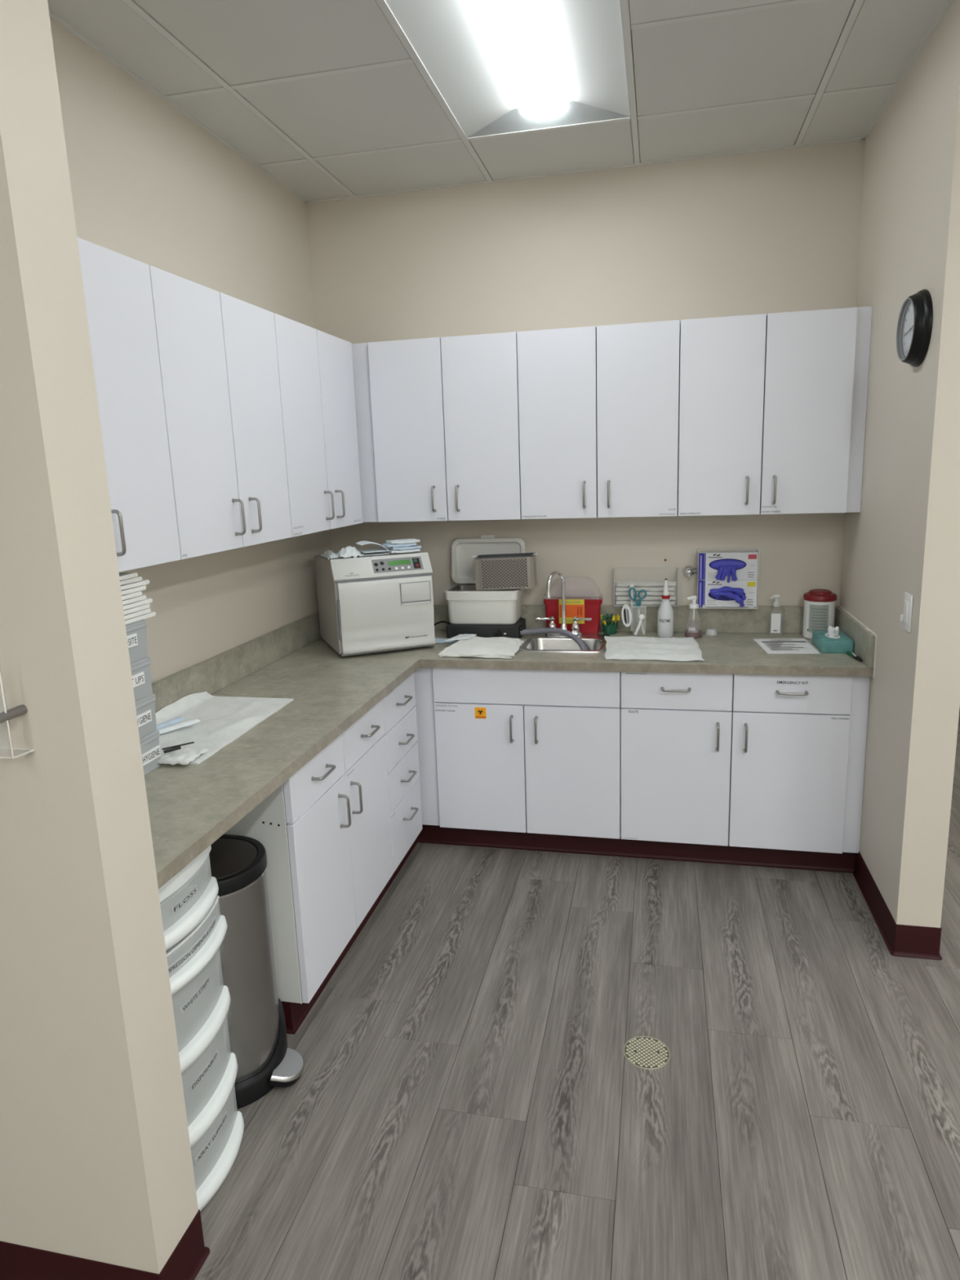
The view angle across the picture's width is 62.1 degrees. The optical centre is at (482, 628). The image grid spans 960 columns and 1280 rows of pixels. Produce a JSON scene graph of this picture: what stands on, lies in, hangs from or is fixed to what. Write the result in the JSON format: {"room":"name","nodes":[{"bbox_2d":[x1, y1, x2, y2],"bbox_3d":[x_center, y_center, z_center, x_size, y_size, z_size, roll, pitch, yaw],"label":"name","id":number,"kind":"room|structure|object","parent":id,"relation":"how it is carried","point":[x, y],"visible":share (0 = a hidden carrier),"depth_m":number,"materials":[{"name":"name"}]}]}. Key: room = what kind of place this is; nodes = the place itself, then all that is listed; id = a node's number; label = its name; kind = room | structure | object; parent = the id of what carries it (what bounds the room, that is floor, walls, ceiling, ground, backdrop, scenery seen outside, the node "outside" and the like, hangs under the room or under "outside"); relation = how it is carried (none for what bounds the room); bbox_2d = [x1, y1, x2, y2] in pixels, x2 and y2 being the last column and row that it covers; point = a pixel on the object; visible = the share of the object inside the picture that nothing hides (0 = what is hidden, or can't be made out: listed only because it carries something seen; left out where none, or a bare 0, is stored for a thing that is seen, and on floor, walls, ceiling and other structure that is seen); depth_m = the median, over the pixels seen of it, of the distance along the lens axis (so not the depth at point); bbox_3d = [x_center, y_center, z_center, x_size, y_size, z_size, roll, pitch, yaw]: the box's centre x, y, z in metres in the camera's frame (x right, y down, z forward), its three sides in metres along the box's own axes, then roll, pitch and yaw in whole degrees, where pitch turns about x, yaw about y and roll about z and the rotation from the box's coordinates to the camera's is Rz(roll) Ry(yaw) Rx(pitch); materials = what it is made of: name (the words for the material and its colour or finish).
{"room":"dental sterilization room","nodes":[
{"label":"dental sterilization room","id":0,"kind":"room"},
{"bbox_2d":[0,0,198,1274],"bbox_3d":[-2.420,-0.109,1.709,3.640,2.869,0.134,1,12,13],"label":"wall","id":1,"kind":"structure","parent":0,"point":[96,1162],"depth_m":1.36,"materials":[{"name":"paint"}]},
{"bbox_2d":[0,704,27,723],"bbox_3d":[-0.775,0.149,1.242,0.017,0.017,0.154,1,12,13],"label":"peg","id":2,"kind":"object","parent":1,"relation":"attached to","point":[21,709],"visible":1,"depth_m":1.29,"materials":[{"name":"grey"}]},
{"bbox_2d":[0,673,34,759],"bbox_3d":[-0.870,0.112,1.316,0.241,0.194,0.042,1,12,13],"label":"acrylic holder","id":3,"kind":"object","parent":1,"relation":"attached to","point":[1,683],"visible":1,"depth_m":1.29,"materials":[{"name":"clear plastic"}]},
{"bbox_2d":[0,1209,209,1279],"bbox_3d":[-2.367,1.245,1.980,3.652,0.106,0.159,1,12,13],"label":"baseboard","id":4,"kind":"structure","parent":1,"relation":"attached to","point":[17,1262],"depth_m":1.57,"materials":[{"name":"red rubber"}]},
{"bbox_2d":[49,17,331,683],"bbox_3d":[-1.055,-0.351,2.677,0.120,2.869,2.400,1,12,13],"label":"wall","id":5,"kind":"structure","parent":0,"point":[150,185],"depth_m":2.70,"materials":[{"name":"paint"}]},
{"bbox_2d":[76,236,181,572],"bbox_3d":[-1.023,-0.485,1.783,0.324,0.748,0.677,1,12,13],"label":"upper cabinet","id":6,"kind":"object","parent":5,"relation":"attached to","point":[117,291],"visible":0.3,"depth_m":1.94,"materials":[{"name":"white plastic"}]},
{"bbox_2d":[148,265,292,559],"bbox_3d":[-0.878,-0.620,2.431,0.324,0.748,0.675,1,12,13],"label":"upper cabinet","id":7,"kind":"object","parent":5,"relation":"attached to","point":[218,356],"visible":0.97,"depth_m":2.34,"materials":[{"name":"white plastic"}]},
{"bbox_2d":[151,611,321,713],"bbox_3d":[-0.971,0.178,2.758,0.020,0.120,2.380,1,12,13],"label":"backsplash","id":8,"kind":"structure","parent":5,"relation":"attached to","point":[211,675],"depth_m":2.96,"materials":[{"name":"stone"}]},
{"bbox_2d":[273,313,362,537],"bbox_3d":[-0.731,-0.757,3.086,0.324,0.748,0.693,1,12,13],"label":"upper cabinet","id":9,"kind":"object","parent":5,"relation":"attached to","point":[316,371],"visible":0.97,"depth_m":3.00,"materials":[{"name":"white laminate"}]},
{"bbox_2d":[47,0,953,203],"bbox_3d":[-0.543,-1.467,0.970,7.800,0.164,8.400,1,12,13],"label":"ceiling","id":10,"kind":"structure","parent":0,"point":[330,100],"depth_m":2.52,"materials":[{"name":"grey"}]},
{"bbox_2d":[386,0,630,137],"bbox_3d":[0.101,-1.716,2.273,0.586,0.094,1.195,1,12,13],"label":"ceiling light","id":11,"kind":"object","parent":10,"relation":"attached to","point":[500,66],"depth_m":2.40,"materials":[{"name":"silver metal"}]},
{"bbox_2d":[194,714,959,1279],"bbox_3d":[-0.299,1.230,2.090,7.642,0.050,10.129,1,12,13],"label":"floor","id":12,"kind":"structure","parent":0,"point":[467,1102],"depth_m":2.06,"materials":[{"name":"grey wood"}]},
{"bbox_2d":[158,845,244,1211],"bbox_3d":[-0.840,0.887,1.805,0.518,0.772,0.314,1,12,13],"label":"storage bins","id":13,"kind":"object","parent":12,"relation":"on","point":[194,928],"visible":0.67,"depth_m":1.76,"materials":[{"name":"white plastic"}]},
{"bbox_2d":[208,834,304,1108],"bbox_3d":[-0.673,0.897,2.115,0.379,0.617,0.280,1,12,13],"label":"step trash can","id":14,"kind":"object","parent":12,"relation":"on","point":[258,1039],"visible":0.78,"depth_m":2.05,"materials":[{"name":"silver metal"}]},
{"bbox_2d":[223,699,393,1004],"bbox_3d":[-0.694,0.699,2.637,0.619,0.802,0.761,1,12,13],"label":"base cabinet","id":15,"kind":"object","parent":12,"relation":"on","point":[325,833],"visible":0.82,"depth_m":2.38,"materials":[{"name":"white plastic"}]},
{"bbox_2d":[382,672,422,872],"bbox_3d":[-0.563,0.578,3.221,0.619,0.802,0.460,1,12,13],"label":"base cabinet","id":16,"kind":"object","parent":12,"relation":"on","point":[399,705],"visible":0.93,"depth_m":3.09,"materials":[{"name":"white laminate"}]},
{"bbox_2d":[413,667,621,839],"bbox_3d":[0.175,0.508,3.438,0.848,0.802,0.481,1,12,13],"label":"base cabinet","id":17,"kind":"object","parent":12,"relation":"on","point":[507,750],"visible":1,"depth_m":3.22,"materials":[{"name":"white plastic"}]},
{"bbox_2d":[622,1035,670,1069],"bbox_3d":[0.450,1.159,2.182,0.127,0.003,0.127,1,12,13],"label":"floor drain","id":18,"kind":"object","parent":12,"relation":"on","point":[646,1052],"visible":1,"depth_m":2.18,"materials":[{"name":"grey"}]},
{"bbox_2d":[621,671,870,853],"bbox_3d":[1.041,0.503,3.314,0.894,0.802,0.619,1,12,13],"label":"base cabinet","id":19,"kind":"object","parent":12,"relation":"on","point":[754,761],"visible":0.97,"depth_m":3.04,"materials":[{"name":"white laminate"}]},
{"bbox_2d":[144,604,877,888],"bbox_3d":[0.148,0.202,2.523,2.307,0.158,2.400,1,12,13],"label":"countertop","id":20,"kind":"structure","parent":19,"relation":"on","point":[191,806],"depth_m":2.90,"materials":[{"name":"stone"}]},
{"bbox_2d":[139,729,160,775],"bbox_3d":[-1.000,0.344,1.991,0.241,0.098,0.317,1,12,13],"label":"storage bin","id":21,"kind":"object","parent":20,"relation":"on","point":[149,744],"visible":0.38,"depth_m":2.07,"materials":[{"name":"grey"}]},
{"bbox_2d":[134,693,156,738],"bbox_3d":[-1.004,0.247,1.972,0.241,0.098,0.317,1,12,13],"label":"storage bin","id":22,"kind":"object","parent":21,"relation":"on","point":[145,706],"visible":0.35,"depth_m":2.05,"materials":[{"name":"grey"}]},
{"bbox_2d":[130,657,152,701],"bbox_3d":[-1.007,0.150,1.952,0.241,0.098,0.317,1,12,13],"label":"storage bin","id":23,"kind":"object","parent":22,"relation":"on","point":[140,668],"visible":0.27,"depth_m":2.03,"materials":[{"name":"grey"}]},
{"bbox_2d":[125,619,147,662],"bbox_3d":[-1.011,0.053,1.933,0.241,0.098,0.317,1,12,13],"label":"storage bin","id":24,"kind":"object","parent":23,"relation":"on","point":[135,631],"visible":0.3,"depth_m":2.01,"materials":[{"name":"grey"}]},
{"bbox_2d":[124,608,155,624],"bbox_3d":[-0.985,-0.020,1.978,0.208,0.024,0.270,1,12,13],"label":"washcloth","id":25,"kind":"object","parent":24,"relation":"on","point":[138,615],"visible":0.18,"depth_m":2.02,"materials":[{"name":"fabric"}]},
{"bbox_2d":[123,598,152,614],"bbox_3d":[-0.987,-0.043,1.964,0.208,0.024,0.274,1,12,13],"label":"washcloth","id":26,"kind":"object","parent":25,"relation":"on","point":[135,606],"visible":0.19,"depth_m":2.01,"materials":[{"name":"fabric"}]},
{"bbox_2d":[121,591,146,604],"bbox_3d":[-0.993,-0.062,1.939,0.208,0.024,0.272,1,12,13],"label":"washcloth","id":27,"kind":"object","parent":26,"relation":"on","point":[131,597],"visible":0.1,"depth_m":2.00,"materials":[{"name":"fabric"}]},
{"bbox_2d":[120,579,149,595],"bbox_3d":[-0.989,-0.091,1.955,0.208,0.024,0.276,1,12,13],"label":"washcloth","id":28,"kind":"object","parent":27,"relation":"on","point":[137,586],"visible":0.2,"depth_m":2.00,"materials":[{"name":"fabric"}]},
{"bbox_2d":[119,572,142,585],"bbox_3d":[-0.996,-0.109,1.922,0.208,0.024,0.276,1,12,13],"label":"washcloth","id":29,"kind":"object","parent":28,"relation":"on","point":[125,578],"visible":0.23,"depth_m":1.98,"materials":[{"name":"fabric"}]},
{"bbox_2d":[155,691,293,764],"bbox_3d":[-0.858,0.275,2.434,0.341,0.050,0.602,1,12,13],"label":"paper towels","id":30,"kind":"object","parent":20,"relation":"on","point":[223,719],"visible":0.7,"depth_m":2.49,"materials":[{"name":"paper"}]},
{"bbox_2d":[156,716,184,729],"bbox_3d":[-0.959,0.288,2.397,0.027,0.012,0.140,3,13,25],"label":"wrapper","id":31,"kind":"object","parent":30,"relation":"on","point":[178,719],"visible":0.69,"depth_m":2.41,"materials":[{"name":"plastic"}]},
{"bbox_2d":[158,718,199,733],"bbox_3d":[-0.915,0.291,2.372,0.025,0.012,0.155,7,14,37],"label":"wrapper","id":32,"kind":"object","parent":30,"relation":"on","point":[192,722],"visible":0.9,"depth_m":2.37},
{"bbox_2d":[158,747,208,764],"bbox_3d":[-0.804,0.339,2.143,0.085,0.021,0.100,1,12,13],"label":"gauze wad","id":33,"kind":"object","parent":30,"relation":"on","point":[184,756],"visible":0.94,"depth_m":2.12,"materials":[{"name":"fabric"}]},
{"bbox_2d":[163,746,181,753],"bbox_3d":[-0.825,0.322,2.120,0.044,0.009,0.009,-12,15,-41],"label":"pen","id":34,"kind":"object","parent":33,"relation":"on","point":[165,751],"visible":1,"depth_m":2.12,"materials":[{"name":"black"}]},
{"bbox_2d":[161,742,194,750],"bbox_3d":[-0.822,0.316,2.152,0.085,0.005,0.004,-11,14,-38],"label":"probe","id":35,"kind":"object","parent":33,"relation":"on","point":[171,747],"visible":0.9,"depth_m":2.15,"materials":[{"name":"black"}]},
{"bbox_2d":[314,551,435,656],"bbox_3d":[-0.473,-0.130,3.486,0.418,0.404,0.458,-6,12,-21],"label":"autoclave","id":36,"kind":"object","parent":20,"relation":"on","point":[378,603],"visible":1,"depth_m":3.30,"materials":[{"name":"grey"}]},
{"bbox_2d":[320,549,338,559],"bbox_3d":[-0.645,-0.316,3.358,0.045,0.034,0.160,-6,12,-21],"label":"face mask","id":37,"kind":"object","parent":36,"relation":"on","point":[328,553],"visible":1,"depth_m":3.32,"materials":[{"name":"fabric"}]},
{"bbox_2d":[335,546,363,557],"bbox_3d":[-0.561,-0.322,3.342,0.095,0.049,0.120,-6,12,-21],"label":"face mask","id":38,"kind":"object","parent":36,"relation":"on","point":[349,551],"visible":0.98,"depth_m":3.30,"materials":[{"name":"fabric"}]},
{"bbox_2d":[360,551,389,555],"bbox_3d":[-0.465,-0.319,3.393,0.110,0.008,0.110,-6,12,-21],"label":"face mask","id":39,"kind":"object","parent":36,"relation":"on","point":[375,553],"visible":0.88,"depth_m":3.37,"materials":[{"name":"fabric"}]},
{"bbox_2d":[355,541,389,552],"bbox_3d":[-0.465,-0.348,3.371,0.120,0.043,0.100,-6,12,-21],"label":"face mask","id":40,"kind":"object","parent":39,"relation":"on","point":[383,548],"visible":1,"depth_m":3.35,"materials":[{"name":"fabric"}]},
{"bbox_2d":[386,548,420,553],"bbox_3d":[-0.340,-0.335,3.414,0.125,0.015,0.090,-6,12,-21],"label":"face mask","id":41,"kind":"object","parent":36,"relation":"on","point":[391,551],"visible":0.77,"depth_m":3.38,"materials":[{"name":"fabric"}]},
{"bbox_2d":[387,544,421,550],"bbox_3d":[-0.335,-0.349,3.420,0.125,0.015,0.090,-6,12,-21],"label":"face mask","id":42,"kind":"object","parent":41,"relation":"on","point":[416,546],"visible":0.77,"depth_m":3.38,"materials":[{"name":"fabric"}]},
{"bbox_2d":[382,542,416,547],"bbox_3d":[-0.357,-0.360,3.416,0.125,0.015,0.090,-6,12,-21],"label":"face mask","id":43,"kind":"object","parent":42,"relation":"on","point":[388,545],"visible":0.8,"depth_m":3.38,"materials":[{"name":"fabric"}]},
{"bbox_2d":[386,538,419,543],"bbox_3d":[-0.342,-0.376,3.425,0.125,0.015,0.090,-6,12,-21],"label":"face mask","id":44,"kind":"object","parent":43,"relation":"on","point":[402,540],"visible":1,"depth_m":3.39,"materials":[{"name":"fabric"}]},
{"bbox_2d":[435,638,459,643],"bbox_3d":[-0.171,0.051,3.526,0.148,0.009,0.082,-1,11,5],"label":"pouch","id":45,"kind":"object","parent":20,"relation":"on","point":[437,640],"visible":0.53,"depth_m":3.51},
{"bbox_2d":[438,635,524,658],"bbox_3d":[0.009,0.071,3.349,0.318,0.029,0.348,1,12,13],"label":"hand towel","id":46,"kind":"object","parent":20,"relation":"on","point":[504,647],"visible":0.98,"depth_m":3.27,"materials":[{"name":"fabric"}]},
{"bbox_2d":[444,634,476,640],"bbox_3d":[-0.092,0.037,3.474,0.077,0.009,0.151,4,13,27],"label":"pouch","id":47,"kind":"object","parent":46,"relation":"on","point":[460,637],"visible":1,"depth_m":3.46,"materials":[{"name":"paper"}]},
{"bbox_2d":[434,534,586,650],"bbox_3d":[0.089,-0.143,3.578,0.862,0.539,0.273,3,12,22],"label":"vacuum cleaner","id":48,"kind":"object","parent":20,"relation":"on","point":[493,613],"visible":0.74,"depth_m":3.53,"materials":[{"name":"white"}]},
{"bbox_2d":[444,584,524,624],"bbox_3d":[0.012,-0.110,3.605,0.332,0.152,0.211,1,12,13],"label":"tub","id":49,"kind":"object","parent":48,"relation":"in","point":[466,605],"depth_m":3.52,"materials":[{"name":"beige plastic"}]},
{"bbox_2d":[471,552,537,590],"bbox_3d":[0.103,-0.258,3.529,0.293,0.159,0.121,0,12,10],"label":"basket","id":50,"kind":"object","parent":48,"relation":"on","point":[506,571],"visible":1,"depth_m":3.48,"materials":[{"name":"silver metal"}]},
{"bbox_2d":[536,570,591,636],"bbox_3d":[0.356,-0.112,3.504,0.221,0.297,0.125,-5,12,-15],"label":"gooseneck faucet","id":51,"kind":"object","parent":20,"relation":"on","point":[575,627],"visible":0.84,"depth_m":3.51,"materials":[{"name":"silver metal"}]},
{"bbox_2d":[519,633,610,653],"bbox_3d":[0.361,0.125,3.429,0.357,0.138,0.350,1,12,13],"label":"bar sink","id":52,"kind":"object","parent":20,"relation":"in","point":[540,642],"visible":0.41,"depth_m":3.49,"materials":[{"name":"silver metal"}]},
{"bbox_2d":[543,596,602,634],"bbox_3d":[0.409,-0.105,3.591,0.266,0.252,0.076,1,12,13],"label":"sharps container","id":53,"kind":"object","parent":20,"relation":"on","point":[579,606],"visible":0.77,"depth_m":3.56,"materials":[{"name":"red plastic"}]},
{"bbox_2d":[602,622,617,634],"bbox_3d":[0.572,-0.001,3.571,0.072,0.045,0.072,1,12,13],"label":"cup","id":54,"kind":"object","parent":20,"relation":"on","point":[607,629],"visible":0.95,"depth_m":3.55,"materials":[{"name":"green plastic"}]},
{"bbox_2d":[602,615,606,624],"bbox_3d":[0.548,-0.021,3.556,0.027,0.080,0.016,-4,12,-10],"label":"mixing tip","id":55,"kind":"object","parent":54,"relation":"in","point":[603,616],"visible":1,"depth_m":3.54,"materials":[{"name":"yellow"}]},
{"bbox_2d":[605,613,609,625],"bbox_3d":[0.566,-0.029,3.588,0.021,0.080,0.016,6,14,35],"label":"mixing tip","id":56,"kind":"object","parent":54,"relation":"in","point":[606,614],"visible":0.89,"depth_m":3.58,"materials":[{"name":"green plastic"}]},
{"bbox_2d":[611,615,615,625],"bbox_3d":[0.579,-0.020,3.542,0.024,0.080,0.016,6,14,35],"label":"mixing tip","id":57,"kind":"object","parent":54,"relation":"in","point":[613,619],"visible":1,"depth_m":3.53,"materials":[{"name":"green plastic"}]},
{"bbox_2d":[615,615,620,624],"bbox_3d":[0.600,-0.022,3.555,0.033,0.078,0.016,6,14,34],"label":"mixing tip","id":58,"kind":"object","parent":54,"relation":"in","point":[618,618],"visible":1,"depth_m":3.54,"materials":[{"name":"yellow plastic"}]},
{"bbox_2d":[631,604,646,635],"bbox_3d":[0.693,-0.039,3.522,0.065,0.131,0.065,1,12,13],"label":"clear cup","id":59,"kind":"object","parent":20,"relation":"on","point":[633,604],"visible":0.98,"depth_m":3.49,"materials":[{"name":"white plastic"}]},
{"bbox_2d":[621,603,632,626],"bbox_3d":[0.632,-0.058,3.491,0.048,0.102,0.032,1,12,13],"label":"scrub brush","id":60,"kind":"object","parent":59,"relation":"hanging from","point":[626,612],"visible":1,"depth_m":3.48,"materials":[{"name":"white plastic"}]},
{"bbox_2d":[630,583,634,631],"bbox_3d":[0.662,-0.094,3.533,0.018,0.213,0.003,1,12,13],"label":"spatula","id":61,"kind":"object","parent":59,"relation":"in","point":[631,584],"visible":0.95,"depth_m":3.52,"materials":[{"name":"plastic"}]},
{"bbox_2d":[628,586,646,624],"bbox_3d":[0.685,-0.084,3.516,0.077,0.202,0.014,1,12,13],"label":"scissors","id":62,"kind":"object","parent":59,"relation":"in","point":[638,604],"visible":0.98,"depth_m":3.50,"materials":[{"name":"teal"}]},
{"bbox_2d":[634,613,644,635],"bbox_3d":[0.685,-0.017,3.482,0.046,0.094,0.016,1,12,13],"label":"brush","id":63,"kind":"object","parent":59,"relation":"in","point":[642,616],"visible":1,"depth_m":3.48,"materials":[{"name":"white plastic"}]},
{"bbox_2d":[640,622,644,634],"bbox_3d":[0.705,-0.003,3.509,0.019,0.056,0.009,-3,11,-4],"label":"stick","id":64,"kind":"object","parent":59,"relation":"in","point":[642,624],"visible":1,"depth_m":3.51,"materials":[{"name":"white plastic"}]},
{"bbox_2d":[604,635,704,661],"bbox_3d":[0.688,0.072,3.253,0.403,0.018,0.430,1,12,13],"label":"paper towel","id":65,"kind":"object","parent":20,"relation":"on","point":[630,647],"visible":1,"depth_m":3.21,"materials":[{"name":"paper"}]},
{"bbox_2d":[657,578,673,637],"bbox_3d":[0.794,-0.092,3.454,0.068,0.254,0.068,1,12,13],"label":"squeeze bottle","id":66,"kind":"object","parent":20,"relation":"on","point":[665,611],"visible":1,"depth_m":3.44,"materials":[{"name":"white plastic"}]},
{"bbox_2d":[684,595,702,638],"bbox_3d":[0.909,-0.053,3.430,0.077,0.181,0.077,1,12,13],"label":"soap bottle","id":67,"kind":"object","parent":20,"relation":"on","point":[692,631],"visible":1,"depth_m":3.41,"materials":[{"name":"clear plastic"}]},
{"bbox_2d":[705,628,717,635],"bbox_3d":[1.000,0.012,3.482,0.054,0.027,0.054,1,12,13],"label":"cup","id":68,"kind":"object","parent":20,"relation":"on","point":[711,632],"visible":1,"depth_m":3.46,"materials":[{"name":"white plastic"}]},
{"bbox_2d":[769,594,783,632],"bbox_3d":[1.256,-0.059,3.409,0.058,0.176,0.042,1,12,13],"label":"sanitizer bottle","id":69,"kind":"object","parent":20,"relation":"on","point":[775,618],"visible":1,"depth_m":3.39,"materials":[{"name":"white plastic"}]},
{"bbox_2d":[753,638,820,653],"bbox_3d":[1.227,0.069,3.220,0.209,0.003,0.275,0,11,8],"label":"printed sheet","id":70,"kind":"object","parent":20,"relation":"on","point":[771,646],"visible":1,"depth_m":3.21,"materials":[{"name":"white paper"}]},
{"bbox_2d":[802,588,836,639],"bbox_3d":[1.411,-0.062,3.341,0.129,0.200,0.129,1,12,13],"label":"wipes canister","id":71,"kind":"object","parent":20,"relation":"on","point":[819,614],"visible":0.94,"depth_m":3.29,"materials":[{"name":"white plastic"}]},
{"bbox_2d":[812,631,853,653],"bbox_3d":[1.387,0.051,3.162,0.116,0.049,0.196,1,12,13],"label":"tissue box","id":72,"kind":"object","parent":20,"relation":"on","point":[842,643],"visible":0.89,"depth_m":3.08,"materials":[{"name":"cardboard"}]},
{"bbox_2d":[826,626,839,636],"bbox_3d":[1.385,0.013,3.150,0.044,0.042,0.066,1,12,13],"label":"tissue","id":73,"kind":"object","parent":72,"relation":"in","point":[831,632],"visible":1,"depth_m":3.14,"materials":[{"name":"white paper"}]},
{"bbox_2d":[846,651,862,661],"bbox_3d":[1.393,0.103,2.985,0.019,0.016,0.120,-1,11,3],"label":"marker pen","id":74,"kind":"object","parent":20,"relation":"on","point":[852,655],"visible":1,"depth_m":2.98,"materials":[{"name":"black plastic"}]},
{"bbox_2d":[280,824,855,1034],"bbox_3d":[0.198,1.002,2.742,2.284,0.106,1.230,1,12,13],"label":"baseboard","id":75,"kind":"structure","parent":19,"relation":"attached to","point":[295,1013],"depth_m":3.23,"materials":[{"name":"red rubber"}]},
{"bbox_2d":[306,139,865,605],"bbox_3d":[0.402,-0.591,3.618,2.552,2.869,0.120,1,12,13],"label":"wall","id":76,"kind":"structure","parent":0,"point":[777,230],"depth_m":3.39,"materials":[{"name":"paint"}]},
{"bbox_2d":[351,331,521,522],"bbox_3d":[-0.173,-0.851,3.458,0.714,0.748,0.324,1,12,13],"label":"upper cabinet","id":77,"kind":"object","parent":76,"relation":"attached to","point":[437,418],"visible":1,"depth_m":3.33,"materials":[{"name":"white laminate"}]},
{"bbox_2d":[516,320,679,519],"bbox_3d":[0.486,-0.845,3.312,0.635,0.748,0.324,1,12,13],"label":"upper cabinet","id":78,"kind":"object","parent":76,"relation":"attached to","point":[598,406],"visible":1,"depth_m":3.19,"materials":[{"name":"white laminate"}]},
{"bbox_2d":[433,604,839,633],"bbox_3d":[0.402,-0.049,3.658,2.304,0.118,0.020,1,12,13],"label":"backsplash","id":79,"kind":"structure","parent":76,"relation":"attached to","point":[759,620],"depth_m":3.52,"materials":[{"name":"stone"}]},
{"bbox_2d":[613,567,678,606],"bbox_3d":[0.737,-0.185,3.537,0.300,0.168,0.052,1,12,13],"label":"wire rack","id":80,"kind":"object","parent":76,"relation":"attached to","point":[615,604],"visible":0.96,"depth_m":3.54,"materials":[{"name":"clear plastic"}]},
{"bbox_2d":[616,600,675,604],"bbox_3d":[0.726,-0.118,3.554,0.254,0.018,0.036,1,12,13],"label":"folded paper","id":81,"kind":"object","parent":80,"relation":"in","point":[618,602],"visible":0.77,"depth_m":3.54,"materials":[{"name":"white paper"}]},
{"bbox_2d":[617,595,675,599],"bbox_3d":[0.729,-0.138,3.549,0.254,0.019,0.036,1,12,13],"label":"folded paper","id":82,"kind":"object","parent":81,"relation":"on","point":[619,597],"visible":0.75,"depth_m":3.54,"materials":[{"name":"white paper"}]},
{"bbox_2d":[615,591,674,595],"bbox_3d":[0.722,-0.158,3.547,0.254,0.019,0.036,1,12,13],"label":"folded paper","id":83,"kind":"object","parent":82,"relation":"on","point":[617,593],"visible":0.78,"depth_m":3.53,"materials":[{"name":"white paper"}]},
{"bbox_2d":[616,586,674,591],"bbox_3d":[0.723,-0.178,3.542,0.254,0.018,0.036,1,12,13],"label":"folded paper","id":84,"kind":"object","parent":83,"relation":"on","point":[618,588],"visible":0.76,"depth_m":3.53,"materials":[{"name":"white paper"}]},
{"bbox_2d":[617,582,675,586],"bbox_3d":[0.728,-0.198,3.537,0.254,0.018,0.036,1,12,13],"label":"folded paper","id":85,"kind":"object","parent":84,"relation":"on","point":[627,584],"visible":0.9,"depth_m":3.52,"materials":[{"name":"white paper"}]},
{"bbox_2d":[681,564,697,581],"bbox_3d":[0.906,-0.244,3.489,0.063,0.070,0.047,1,12,13],"label":"chrome bracket","id":86,"kind":"object","parent":76,"relation":"attached to","point":[688,571],"visible":1,"depth_m":3.49,"materials":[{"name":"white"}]},
{"bbox_2d":[698,549,759,608],"bbox_3d":[1.055,-0.218,3.440,0.251,0.252,0.088,1,12,13],"label":"rack","id":87,"kind":"object","parent":76,"relation":"attached to","point":[749,606],"visible":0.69,"depth_m":3.41,"materials":[{"name":"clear plastic"}]},
{"bbox_2d":[697,577,757,607],"bbox_3d":[1.058,-0.158,3.454,0.243,0.117,0.077,1,12,13],"label":"glove box","id":88,"kind":"object","parent":87,"relation":"on","point":[749,587],"visible":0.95,"depth_m":3.42,"materials":[{"name":"white"}]},
{"bbox_2d":[697,550,758,579],"bbox_3d":[1.054,-0.273,3.431,0.243,0.116,0.077,1,12,13],"label":"glove box","id":89,"kind":"object","parent":88,"relation":"on","point":[750,557],"visible":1,"depth_m":3.39,"materials":[{"name":"white"}]},
{"bbox_2d":[709,560,746,582],"bbox_3d":[1.042,-0.243,3.387,0.148,0.098,0.028,1,12,13],"label":"glove","id":90,"kind":"object","parent":89,"relation":"hanging from","point":[725,567],"visible":1,"depth_m":3.38,"materials":[{"name":"rubber"}]},
{"bbox_2d":[710,586,746,606],"bbox_3d":[1.050,-0.138,3.409,0.151,0.088,0.034,1,12,13],"label":"glove","id":91,"kind":"object","parent":88,"relation":"hanging from","point":[726,591],"visible":1,"depth_m":3.39,"materials":[{"name":"rubber"}]},
{"bbox_2d":[698,606,757,608],"bbox_3d":[1.059,-0.096,3.464,0.251,0.004,0.082,1,12,13],"label":"shelf","id":92,"kind":"object","parent":87,"relation":"attached to","point":[703,607],"depth_m":3.43,"materials":[{"name":"white plastic"}]},
{"bbox_2d":[677,306,872,515],"bbox_3d":[1.130,-0.838,3.168,0.682,0.748,0.324,1,12,13],"label":"upper cabinet","id":93,"kind":"object","parent":76,"relation":"attached to","point":[772,412],"visible":1,"depth_m":3.04,"materials":[{"name":"white laminate"}]},
{"bbox_2d":[840,0,959,928],"bbox_3d":[1.458,-0.461,2.788,0.128,2.869,1.066,1,12,13],"label":"wall","id":94,"kind":"structure","parent":0,"point":[904,535],"depth_m":2.48,"materials":[{"name":"paint"}]},
{"bbox_2d":[834,606,875,667],"bbox_3d":[1.450,0.023,3.117,0.020,0.118,0.592,1,12,13],"label":"backsplash","id":95,"kind":"structure","parent":94,"relation":"attached to","point":[864,646],"depth_m":3.00,"materials":[{"name":"stone"}]},
{"bbox_2d":[852,851,942,959],"bbox_3d":[1.677,0.733,3.829,0.153,0.106,2.698,1,12,13],"label":"baseboard","id":96,"kind":"structure","parent":94,"relation":"attached to","point":[900,940],"depth_m":2.57,"materials":[{"name":"red rubber"}]},
{"bbox_2d":[900,591,913,632],"bbox_3d":[1.308,-0.051,2.461,0.015,0.115,0.070,1,12,13],"label":"light switch","id":97,"kind":"object","parent":94,"relation":"attached to","point":[906,618],"visible":1,"depth_m":2.45,"materials":[{"name":"white plastic"}]},
{"bbox_2d":[896,288,933,367],"bbox_3d":[1.282,-0.892,2.375,0.044,0.217,0.217,1,12,13],"label":"wall clock","id":98,"kind":"object","parent":94,"relation":"attached to","point":[914,326],"visible":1,"depth_m":2.32,"materials":[{"name":"black plastic"}]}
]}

